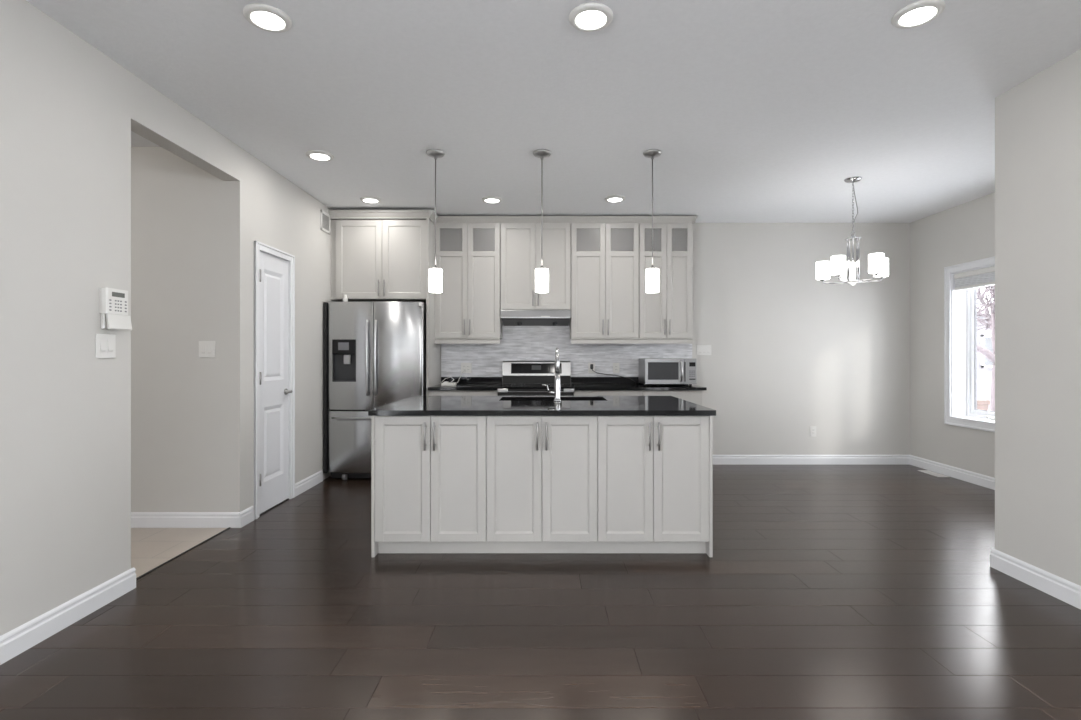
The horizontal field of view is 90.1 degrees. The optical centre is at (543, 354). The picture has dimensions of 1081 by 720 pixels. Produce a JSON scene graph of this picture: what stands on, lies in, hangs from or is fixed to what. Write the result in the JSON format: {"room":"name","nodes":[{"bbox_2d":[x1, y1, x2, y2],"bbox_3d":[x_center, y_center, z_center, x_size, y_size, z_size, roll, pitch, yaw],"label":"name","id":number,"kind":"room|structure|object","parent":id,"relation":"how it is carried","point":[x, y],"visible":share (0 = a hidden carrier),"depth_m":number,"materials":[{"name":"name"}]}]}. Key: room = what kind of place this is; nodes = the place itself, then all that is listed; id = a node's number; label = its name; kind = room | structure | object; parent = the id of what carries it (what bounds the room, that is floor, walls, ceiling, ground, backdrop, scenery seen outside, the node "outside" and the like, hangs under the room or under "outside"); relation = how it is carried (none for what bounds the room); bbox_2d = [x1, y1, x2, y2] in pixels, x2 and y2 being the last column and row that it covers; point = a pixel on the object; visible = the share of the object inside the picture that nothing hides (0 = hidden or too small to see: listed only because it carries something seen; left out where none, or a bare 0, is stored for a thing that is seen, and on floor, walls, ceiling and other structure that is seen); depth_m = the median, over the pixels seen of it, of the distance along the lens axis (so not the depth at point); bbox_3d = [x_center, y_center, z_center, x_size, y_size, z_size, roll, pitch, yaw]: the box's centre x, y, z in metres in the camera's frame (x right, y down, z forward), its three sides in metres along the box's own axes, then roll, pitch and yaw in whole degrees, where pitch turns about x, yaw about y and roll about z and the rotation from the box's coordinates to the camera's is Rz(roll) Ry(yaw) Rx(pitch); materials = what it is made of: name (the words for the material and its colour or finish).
{"room":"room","nodes":[
{"label":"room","id":0,"kind":"room"},
{"bbox_2d":[0,0,345,635],"bbox_3d":[-2.250,-0.130,1.125,0.120,2.740,10.250,0,0,0],"label":"wall","id":1,"kind":"structure","parent":0,"point":[69,112],"depth_m":2.54,"materials":[{"name":"paint"}]},
{"bbox_2d":[0,567,135,664],"bbox_3d":[-2.242,1.186,-0.560,0.136,0.108,6.879,0,0,0],"label":"baseboard","id":2,"kind":"structure","parent":1,"relation":"attached to","point":[20,639],"depth_m":2.44,"materials":[{"name":"paint"}]},
{"bbox_2d":[96,334,115,357],"bbox_3d":[-2.184,-0.044,2.695,0.010,0.120,0.120,0,0,0],"label":"light switch","id":3,"kind":"object","parent":1,"relation":"attached to","point":[105,343],"visible":1,"depth_m":2.69,"materials":[{"name":"white plastic"}]},
{"bbox_2d":[99,287,131,330],"bbox_3d":[-2.164,-0.230,2.729,0.052,0.205,0.149,0,0,0],"label":"alarm keypad","id":4,"kind":"object","parent":1,"relation":"attached to","point":[113,303],"visible":1,"depth_m":2.70,"materials":[{"name":"white plastic"}]},
{"bbox_2d":[254,241,294,518],"bbox_3d":[-2.220,0.189,4.388,0.177,2.103,0.631,0,0,0],"label":"door","id":5,"kind":"structure","parent":1,"relation":"in","point":[274,269],"depth_m":4.40,"materials":[{"name":"paint"}]},
{"bbox_2d":[295,470,322,496],"bbox_3d":[-2.182,1.186,5.015,0.016,0.108,0.590,0,0,0],"label":"baseboard","id":6,"kind":"structure","parent":1,"relation":"attached to","point":[309,482],"depth_m":4.99,"materials":[{"name":"paint"}]},
{"bbox_2d":[321,210,329,233],"bbox_3d":[-2.185,-1.327,5.402,0.010,0.195,0.225,0,0,0],"label":"air vent","id":7,"kind":"object","parent":1,"relation":"in","point":[325,218],"visible":1,"depth_m":5.40,"materials":[{"name":"white plastic"}]},
{"bbox_2d":[131,147,222,511],"bbox_3d":[-3.755,-0.130,3.950,2.890,2.740,0.120,0,0,0],"label":"wall","id":8,"kind":"structure","parent":0,"point":[177,205],"depth_m":3.89,"materials":[{"name":"paint"}]},
{"bbox_2d":[131,506,253,527],"bbox_3d":[-3.687,1.186,3.965,3.026,0.108,0.181,0,0,0],"label":"baseboard","id":9,"kind":"structure","parent":8,"relation":"attached to","point":[138,519],"depth_m":3.87,"materials":[{"name":"paint"}]},
{"bbox_2d":[199,341,214,357],"bbox_3d":[-2.425,-0.041,3.884,0.118,0.120,0.010,0,0,0],"label":"light switch","id":10,"kind":"object","parent":8,"relation":"attached to","point":[206,348],"visible":1,"depth_m":3.88,"materials":[{"name":"white plastic"}]},
{"bbox_2d":[0,465,1080,719],"bbox_3d":[-0.512,1.265,1.024,9.375,0.050,10.252,0,0,0],"label":"floor","id":11,"kind":"structure","parent":0,"point":[825,592],"depth_m":2.48,"materials":[{"name":"brown wood"}]},
{"bbox_2d":[136,527,230,579],"bbox_3d":[-2.255,1.253,3.377,0.013,0.034,1.027,0,0,0],"label":"trim","id":12,"kind":"structure","parent":11,"relation":"on","point":[229,527],"depth_m":3.34,"materials":[{"name":"wood"}]},
{"bbox_2d":[323,301,425,479],"bbox_3d":[-1.691,0.356,5.657,0.978,1.766,0.807,0,0,0],"label":"refrigerator","id":13,"kind":"object","parent":11,"relation":"on","point":[374,353],"visible":0.81,"depth_m":5.33,"materials":[{"name":"silver metal"}]},
{"bbox_2d":[371,416,377,556],"bbox_3d":[-1.048,0.804,3.834,0.020,0.871,1.052,0,0,0],"label":"end panel","id":14,"kind":"object","parent":11,"relation":"on","point":[374,545],"visible":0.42,"depth_m":3.31,"materials":[{"name":"paint"}]},
{"bbox_2d":[375,416,485,541],"bbox_3d":[-0.696,0.762,3.496,0.684,0.785,0.448,0,0,0],"label":"base cabinet","id":15,"kind":"object","parent":11,"relation":"on","point":[430,471],"visible":0.95,"depth_m":3.32,"materials":[{"name":"paint"}]},
{"bbox_2d":[426,218,440,395],"bbox_3d":[-1.183,-0.075,5.803,0.026,2.630,0.647,0,0,0],"label":"panel","id":16,"kind":"object","parent":11,"relation":"on","point":[433,351],"visible":0.38,"depth_m":5.57,"materials":[{"name":"paint"}]},
{"bbox_2d":[429,390,497,395],"bbox_3d":[-0.816,0.798,5.756,0.698,0.883,0.688,0,0,0],"label":"base cabinet","id":17,"kind":"object","parent":11,"relation":"on","point":[431,392],"visible":0.03,"depth_m":5.45,"materials":[{"name":"paint"}]},
{"bbox_2d":[428,377,501,389],"bbox_3d":[-0.816,0.301,5.771,0.698,0.107,0.712,0,0,0],"label":"countertop","id":18,"kind":"structure","parent":17,"relation":"on","point":[464,383],"depth_m":6.11,"materials":[{"name":"black stone"}]},
{"bbox_2d":[441,369,464,385],"bbox_3d":[-0.999,0.244,5.867,0.176,0.161,0.504,0,0,5],"label":"charger","id":19,"kind":"object","parent":18,"relation":"on","point":[445,383],"visible":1,"depth_m":5.62,"materials":[{"name":"white plastic"}]},
{"bbox_2d":[498,361,573,395],"bbox_3d":[-0.083,0.652,5.724,0.763,1.175,0.751,0,0,0],"label":"range","id":20,"kind":"object","parent":11,"relation":"on","point":[519,378],"visible":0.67,"depth_m":5.99,"materials":[{"name":"metal"}]},
{"bbox_2d":[498,384,573,388],"bbox_3d":[-0.083,0.329,5.718,0.763,0.020,0.665,0,0,0],"label":"cooktop","id":21,"kind":"object","parent":20,"relation":"in","point":[503,386],"depth_m":5.47,"materials":[{"name":"black glass"}]},
{"bbox_2d":[486,416,596,541],"bbox_3d":[-0.013,0.762,3.496,0.684,0.785,0.448,0,0,0],"label":"base cabinet","id":22,"kind":"object","parent":11,"relation":"on","point":[541,471],"visible":0.96,"depth_m":3.32,"materials":[{"name":"paint"}]},
{"bbox_2d":[378,542,705,552],"bbox_3d":[-0.013,1.198,3.384,2.049,0.084,0.017,0,0,0],"label":"board","id":23,"kind":"object","parent":11,"relation":"on","point":[383,547],"visible":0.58,"depth_m":3.38,"materials":[{"name":"paint"}]},
{"bbox_2d":[574,390,641,395],"bbox_3d":[0.648,0.798,5.756,0.692,0.883,0.688,0,0,0],"label":"base cabinet","id":24,"kind":"object","parent":11,"relation":"on","point":[576,392],"visible":0.02,"depth_m":5.45,"materials":[{"name":"paint"}]},
{"bbox_2d":[571,377,706,389],"bbox_3d":[0.967,0.301,5.771,1.330,0.107,0.712,0,0,0],"label":"countertop","id":25,"kind":"structure","parent":24,"relation":"on","point":[579,383],"depth_m":5.75,"materials":[{"name":"black stone"}]},
{"bbox_2d":[590,364,637,383],"bbox_3d":[0.789,0.212,6.069,0.537,0.219,0.040,0,0,6],"label":"power cord","id":26,"kind":"object","parent":25,"relation":"on","point":[591,365],"visible":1,"depth_m":6.07,"materials":[{"name":"black plastic"}]},
{"bbox_2d":[639,358,696,385],"bbox_3d":[1.335,0.181,5.854,0.545,0.288,0.432,0,0,0],"label":"microwave","id":27,"kind":"object","parent":25,"relation":"on","point":[651,370],"visible":0.97,"depth_m":5.68,"materials":[{"name":"metal"}]},
{"bbox_2d":[597,416,708,541],"bbox_3d":[0.671,0.762,3.496,0.684,0.785,0.448,0,0,0],"label":"base cabinet","id":28,"kind":"object","parent":11,"relation":"on","point":[653,471],"visible":0.97,"depth_m":3.32,"materials":[{"name":"paint"}]},
{"bbox_2d":[642,390,701,405],"bbox_3d":[1.298,0.798,5.756,0.604,0.883,0.688,0,0,0],"label":"base cabinet","id":29,"kind":"object","parent":11,"relation":"on","point":[694,396],"visible":0.02,"depth_m":5.45,"materials":[{"name":"paint"}]},
{"bbox_2d":[706,416,712,556],"bbox_3d":[1.023,0.804,3.834,0.020,0.871,1.052,0,0,0],"label":"end panel","id":30,"kind":"object","parent":11,"relation":"on","point":[709,545],"visible":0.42,"depth_m":3.31,"materials":[{"name":"paint"}]},
{"bbox_2d":[918,470,948,476],"bbox_3d":[4.058,1.237,5.628,0.115,0.006,0.315,0,0,0],"label":"floor vent","id":31,"kind":"object","parent":11,"relation":"in","point":[923,471],"visible":1,"depth_m":5.63,"materials":[{"name":"white plastic"}]},
{"bbox_3d":[0.070,0.805,4.035,0.976,0.870,0.590,0,0,0],"label":"cabinet","id":32,"kind":"object","parent":11,"relation":"on","visible":0},
{"bbox_2d":[368,396,715,415],"bbox_3d":[-0.011,0.352,3.866,2.114,0.032,1.177,0,0,0],"label":"countertop","id":33,"kind":"structure","parent":32,"relation":"on","point":[414,405],"depth_m":3.52,"materials":[{"name":"black stone"}]},
{"bbox_2d":[542,348,560,400],"bbox_3d":[0.056,0.140,4.017,0.138,0.392,0.228,0,0,0],"label":"faucet","id":34,"kind":"object","parent":33,"relation":"on","point":[557,387],"visible":1,"depth_m":3.92,"materials":[{"name":"silver metal"}]},
{"bbox_2d":[26,0,1080,222],"bbox_3d":[-0.422,-1.550,1.065,9.555,0.100,10.530,0,0,0],"label":"ceiling","id":35,"kind":"structure","parent":0,"point":[756,111],"depth_m":3.07,"materials":[{"name":"paint"}]},
{"bbox_2d":[243,3,291,32],"bbox_3d":[-1.227,-1.490,2.400,0.196,0.018,0.196,0,0,0],"label":"recessed light","id":36,"kind":"object","parent":35,"relation":"in","point":[265,17],"visible":1,"depth_m":2.38,"materials":[{"name":"white plastic"}]},
{"bbox_2d":[251,11,283,29],"bbox_3d":[-1.227,-1.484,2.400,0.133,0.004,0.133,0,0,0],"label":"diffuser","id":37,"kind":"object","parent":36,"relation":"attached to","point":[264,20],"depth_m":2.39,"materials":[{"name":"white plastic"}]},
{"bbox_2d":[306,150,333,160],"bbox_3d":[-1.680,-1.490,4.050,0.196,0.018,0.196,0,0,0],"label":"recessed light","id":38,"kind":"object","parent":35,"relation":"in","point":[318,155],"visible":1,"depth_m":4.02,"materials":[{"name":"white plastic"}]},
{"bbox_2d":[310,154,328,159],"bbox_3d":[-1.680,-1.484,4.050,0.133,0.004,0.133,0,0,0],"label":"diffuser","id":39,"kind":"object","parent":38,"relation":"attached to","point":[313,156],"depth_m":4.03,"materials":[{"name":"white plastic"}]},
{"bbox_2d":[360,196,380,202],"bbox_3d":[-1.670,-1.490,5.200,0.196,0.018,0.196,0,0,0],"label":"recessed light","id":40,"kind":"object","parent":35,"relation":"in","point":[368,199],"visible":1,"depth_m":5.16,"materials":[{"name":"white plastic"}]},
{"bbox_2d":[363,199,377,202],"bbox_3d":[-1.670,-1.484,5.200,0.133,0.004,0.133,0,0,0],"label":"diffuser","id":41,"kind":"object","parent":40,"relation":"attached to","point":[364,200],"depth_m":5.18,"materials":[{"name":"white plastic"}]},
{"bbox_2d":[426,149,444,292],"bbox_3d":[-0.803,-0.983,4.000,0.136,1.034,0.136,0,0,0],"label":"pendant light","id":42,"kind":"object","parent":35,"relation":"hanging from","point":[435,274],"visible":1,"depth_m":3.97,"materials":[{"name":"glass"}]},
{"bbox_2d":[482,196,501,202],"bbox_3d":[-0.500,-1.490,5.200,0.196,0.018,0.196,0,0,0],"label":"recessed light","id":43,"kind":"object","parent":35,"relation":"in","point":[489,199],"visible":1,"depth_m":5.16,"materials":[{"name":"white plastic"}]},
{"bbox_2d":[485,199,498,202],"bbox_3d":[-0.500,-1.484,5.200,0.133,0.004,0.133,0,0,0],"label":"diffuser","id":44,"kind":"object","parent":43,"relation":"attached to","point":[486,200],"depth_m":5.19,"materials":[{"name":"white plastic"}]},
{"bbox_2d":[533,149,550,292],"bbox_3d":[-0.015,-0.983,4.000,0.136,1.034,0.136,0,0,0],"label":"pendant light","id":45,"kind":"object","parent":35,"relation":"hanging from","point":[541,274],"visible":1,"depth_m":3.97,"materials":[{"name":"glass"}]},
{"bbox_2d":[569,3,612,31],"bbox_3d":[0.208,-1.490,2.395,0.196,0.018,0.196,0,0,0],"label":"recessed light","id":46,"kind":"object","parent":35,"relation":"in","point":[587,17],"visible":1,"depth_m":2.37,"materials":[{"name":"white plastic"}]},
{"bbox_2d":[576,11,605,28],"bbox_3d":[0.208,-1.484,2.395,0.133,0.004,0.133,0,0,0],"label":"diffuser","id":47,"kind":"object","parent":46,"relation":"attached to","point":[584,19],"depth_m":2.39,"materials":[{"name":"white plastic"}]},
{"bbox_2d":[605,195,624,201],"bbox_3d":[0.680,-1.490,5.170,0.196,0.018,0.196,0,0,0],"label":"recessed light","id":48,"kind":"object","parent":35,"relation":"in","point":[615,198],"visible":1,"depth_m":5.13,"materials":[{"name":"white plastic"}]},
{"bbox_2d":[608,198,621,201],"bbox_3d":[0.680,-1.484,5.170,0.133,0.004,0.133,0,0,0],"label":"diffuser","id":49,"kind":"object","parent":48,"relation":"attached to","point":[609,199],"depth_m":5.16,"materials":[{"name":"white plastic"}]},
{"bbox_2d":[643,149,661,292],"bbox_3d":[0.803,-0.983,4.000,0.136,1.034,0.136,0,0,0],"label":"pendant light","id":50,"kind":"object","parent":35,"relation":"hanging from","point":[652,274],"visible":1,"depth_m":3.97,"materials":[{"name":"glass"}]},
{"bbox_2d":[816,176,888,285],"bbox_3d":[2.651,-1.045,4.596,0.536,0.910,0.551,0,0,0],"label":"chandelier","id":51,"kind":"object","parent":35,"relation":"hanging from","point":[878,266],"visible":1,"depth_m":4.57,"materials":[{"name":"white glass"}]},
{"bbox_2d":[891,0,944,28],"bbox_3d":[1.640,-1.490,2.370,0.196,0.018,0.196,0,0,0],"label":"recessed light","id":52,"kind":"object","parent":35,"relation":"in","point":[918,13],"visible":1,"depth_m":2.35,"materials":[{"name":"white plastic"}]},
{"bbox_2d":[900,7,935,25],"bbox_3d":[1.640,-1.484,2.370,0.133,0.004,0.133,0,0,0],"label":"diffuser","id":53,"kind":"object","parent":52,"relation":"attached to","point":[911,16],"depth_m":2.36,"materials":[{"name":"white plastic"}]},
{"bbox_2d":[434,223,909,454],"bbox_3d":[1.083,-0.130,6.205,6.545,2.740,0.150,0,0,0],"label":"wall","id":54,"kind":"structure","parent":0,"point":[792,351],"depth_m":6.13,"materials":[{"name":"paint"}]},
{"bbox_2d":[331,220,425,303],"bbox_3d":[-1.692,-0.981,5.804,0.991,0.818,0.646,0,0,0],"label":"upper cabinet","id":55,"kind":"object","parent":54,"relation":"attached to","point":[372,260],"visible":0.98,"depth_m":5.53,"materials":[{"name":"paint"}]},
{"bbox_2d":[435,223,501,343],"bbox_3d":[-0.821,-0.777,5.934,0.700,1.310,0.386,0,0,0],"label":"upper cabinet","id":56,"kind":"object","parent":54,"relation":"attached to","point":[468,255],"depth_m":5.79,"materials":[{"name":"paint"}]},
{"bbox_2d":[501,223,570,309],"bbox_3d":[-0.090,-0.960,5.934,0.754,0.945,0.386,0,0,0],"label":"upper cabinet","id":57,"kind":"object","parent":54,"relation":"attached to","point":[520,242],"visible":0.91,"depth_m":5.79,"materials":[{"name":"paint"}]},
{"bbox_2d":[500,310,570,325],"bbox_3d":[-0.090,-0.404,5.927,0.750,0.160,0.380,0,0,0],"label":"range hood","id":58,"kind":"object","parent":57,"relation":"attached to","point":[508,317],"visible":1,"depth_m":5.76,"materials":[{"name":"metal"}]},
{"bbox_2d":[441,323,691,376],"bbox_3d":[0.258,-0.106,6.124,2.845,0.708,0.010,0,0,0],"label":"backsplash","id":59,"kind":"structure","parent":54,"relation":"attached to","point":[518,343],"depth_m":6.12,"materials":[{"name":"tile"}]},
{"bbox_2d":[461,363,471,372],"bbox_3d":[-0.880,0.148,6.115,0.120,0.118,0.008,0,0,0],"label":"wall outlet","id":60,"kind":"object","parent":59,"relation":"attached to","point":[467,366],"visible":1,"depth_m":6.11,"materials":[{"name":"white plastic"}]},
{"bbox_2d":[588,363,594,372],"bbox_3d":[0.539,0.148,6.115,0.075,0.118,0.008,0,0,0],"label":"wall outlet","id":61,"kind":"object","parent":59,"relation":"attached to","point":[589,369],"visible":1,"depth_m":6.11,"materials":[{"name":"white plastic"}]},
{"bbox_2d":[613,363,618,372],"bbox_3d":[0.817,0.148,6.115,0.075,0.118,0.008,0,0,0],"label":"wall outlet","id":62,"kind":"object","parent":59,"relation":"attached to","point":[615,365],"visible":1,"depth_m":6.11,"materials":[{"name":"white plastic"}]},
{"bbox_2d":[570,223,638,338],"bbox_3d":[0.654,-0.806,5.934,0.726,1.252,0.386,0,0,0],"label":"upper cabinet","id":63,"kind":"object","parent":54,"relation":"attached to","point":[604,256],"visible":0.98,"depth_m":5.79,"materials":[{"name":"paint"}]},
{"bbox_2d":[571,338,692,343],"bbox_3d":[0.941,-0.150,5.788,1.299,0.057,0.024,0,0,0],"label":"rail","id":64,"kind":"object","parent":63,"relation":"attached to","point":[573,340],"visible":1,"depth_m":5.78,"materials":[{"name":"paint"}]},
{"bbox_2d":[639,223,691,337],"bbox_3d":[1.306,-0.806,5.934,0.569,1.252,0.386,0,0,0],"label":"upper cabinet","id":65,"kind":"object","parent":54,"relation":"attached to","point":[666,313],"visible":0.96,"depth_m":5.78,"materials":[{"name":"paint"}]},
{"bbox_2d":[328,210,697,223],"bbox_3d":[-0.275,-1.437,5.801,3.826,0.090,0.652,0,0,0],"label":"crown molding","id":66,"kind":"structure","parent":65,"relation":"attached to","point":[441,219],"depth_m":5.76,"materials":[{"name":"paint"}]},
{"bbox_2d":[697,345,710,354],"bbox_3d":[1.816,-0.057,6.124,0.165,0.118,0.010,0,0,0],"label":"light switch","id":67,"kind":"object","parent":54,"relation":"attached to","point":[701,349],"visible":1,"depth_m":6.12,"materials":[{"name":"white plastic"}]},
{"bbox_2d":[713,455,909,464],"bbox_3d":[2.908,1.186,6.122,2.495,0.108,0.016,0,0,0],"label":"baseboard","id":68,"kind":"structure","parent":54,"relation":"attached to","point":[717,459],"depth_m":6.11,"materials":[{"name":"paint"}]},
{"bbox_2d":[810,426,815,436],"bbox_3d":[3.054,0.868,6.126,0.070,0.115,0.008,0,0,0],"label":"wall outlet","id":69,"kind":"object","parent":54,"relation":"attached to","point":[812,428],"visible":1,"depth_m":6.12,"materials":[{"name":"white plastic"}]},
{"bbox_2d":[910,192,994,477],"bbox_3d":[4.255,-0.130,4.575,0.200,2.740,3.110,0,0,0],"label":"wall","id":70,"kind":"structure","parent":0,"point":[963,233],"depth_m":5.69,"materials":[{"name":"paint"}]},
{"bbox_2d":[944,256,994,431],"bbox_3d":[4.239,-0.098,4.843,0.221,1.615,1.465,0,0,0],"label":"window","id":71,"kind":"structure","parent":70,"relation":"in","point":[960,307],"depth_m":5.49,"materials":[{"name":"paint"}]},
{"bbox_2d":[954,266,994,290],"bbox_3d":[4.197,-0.739,4.843,0.065,0.167,1.293,0,0,0],"label":"window blind","id":72,"kind":"object","parent":71,"relation":"attached to","point":[983,277],"visible":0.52,"depth_m":5.22,"materials":[{"name":"white fabric"}]},
{"bbox_2d":[995,49,1080,585],"bbox_3d":[3.393,-0.130,-0.425,1.525,2.740,7.150,0,0,0],"label":"wall","id":73,"kind":"structure","parent":0,"point":[1038,120],"depth_m":2.87,"materials":[{"name":"paint"}]},
{"bbox_2d":[910,455,1080,608],"bbox_3d":[3.385,1.186,1.065,1.541,0.108,10.130,0,0,0],"label":"baseboard","id":74,"kind":"structure","parent":73,"relation":"attached to","point":[1062,589],"depth_m":2.99,"materials":[{"name":"paint"}]},
{"label":"outside","id":75,"kind":"structure","parent":0,"visible":0},
{"bbox_3d":[22.178,1.840,15.000,35.645,0.300,50.000,0,0,0],"label":"ground","id":76,"kind":"structure","parent":75,"visible":0},
{"bbox_2d":[977,399,989,409],"bbox_3d":[6.500,1.180,8.080,0.200,1.020,0.200,0,0,0],"label":"post","id":77,"kind":"object","parent":76,"relation":"on","point":[981,404],"visible":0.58,"depth_m":7.99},
{"bbox_2d":[977,378,991,409],"bbox_3d":[14.030,1.175,16.430,10.060,0.970,0.060,0,0,0],"label":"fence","id":78,"kind":"object","parent":76,"relation":"on","point":[983,384],"visible":0.04,"depth_m":16.40,"materials":[{"name":"white"}]},
{"bbox_2d":[977,287,992,377],"bbox_3d":[22.000,-1.125,25.500,14.600,5.630,5.800,0,0,0],"label":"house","id":79,"kind":"structure","parent":76,"relation":"on","point":[984,366],"depth_m":23.00,"materials":[{"name":"white"}]},
{"bbox_2d":[977,287,992,329],"bbox_3d":[12.872,-0.690,13.834,4.075,4.770,3.554,0,0,12],"label":"tree","id":80,"kind":"object","parent":76,"relation":"on","point":[978,290],"visible":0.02,"depth_m":14.58,"materials":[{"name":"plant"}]},
{"bbox_2d":[977,285,994,410],"bbox_3d":[9.621,-0.569,11.869,4.091,4.540,2.230,0,0,-41],"label":"tree","id":81,"kind":"object","parent":76,"relation":"on","point":[985,352],"visible":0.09,"depth_m":11.66,"materials":[{"name":"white plant"}]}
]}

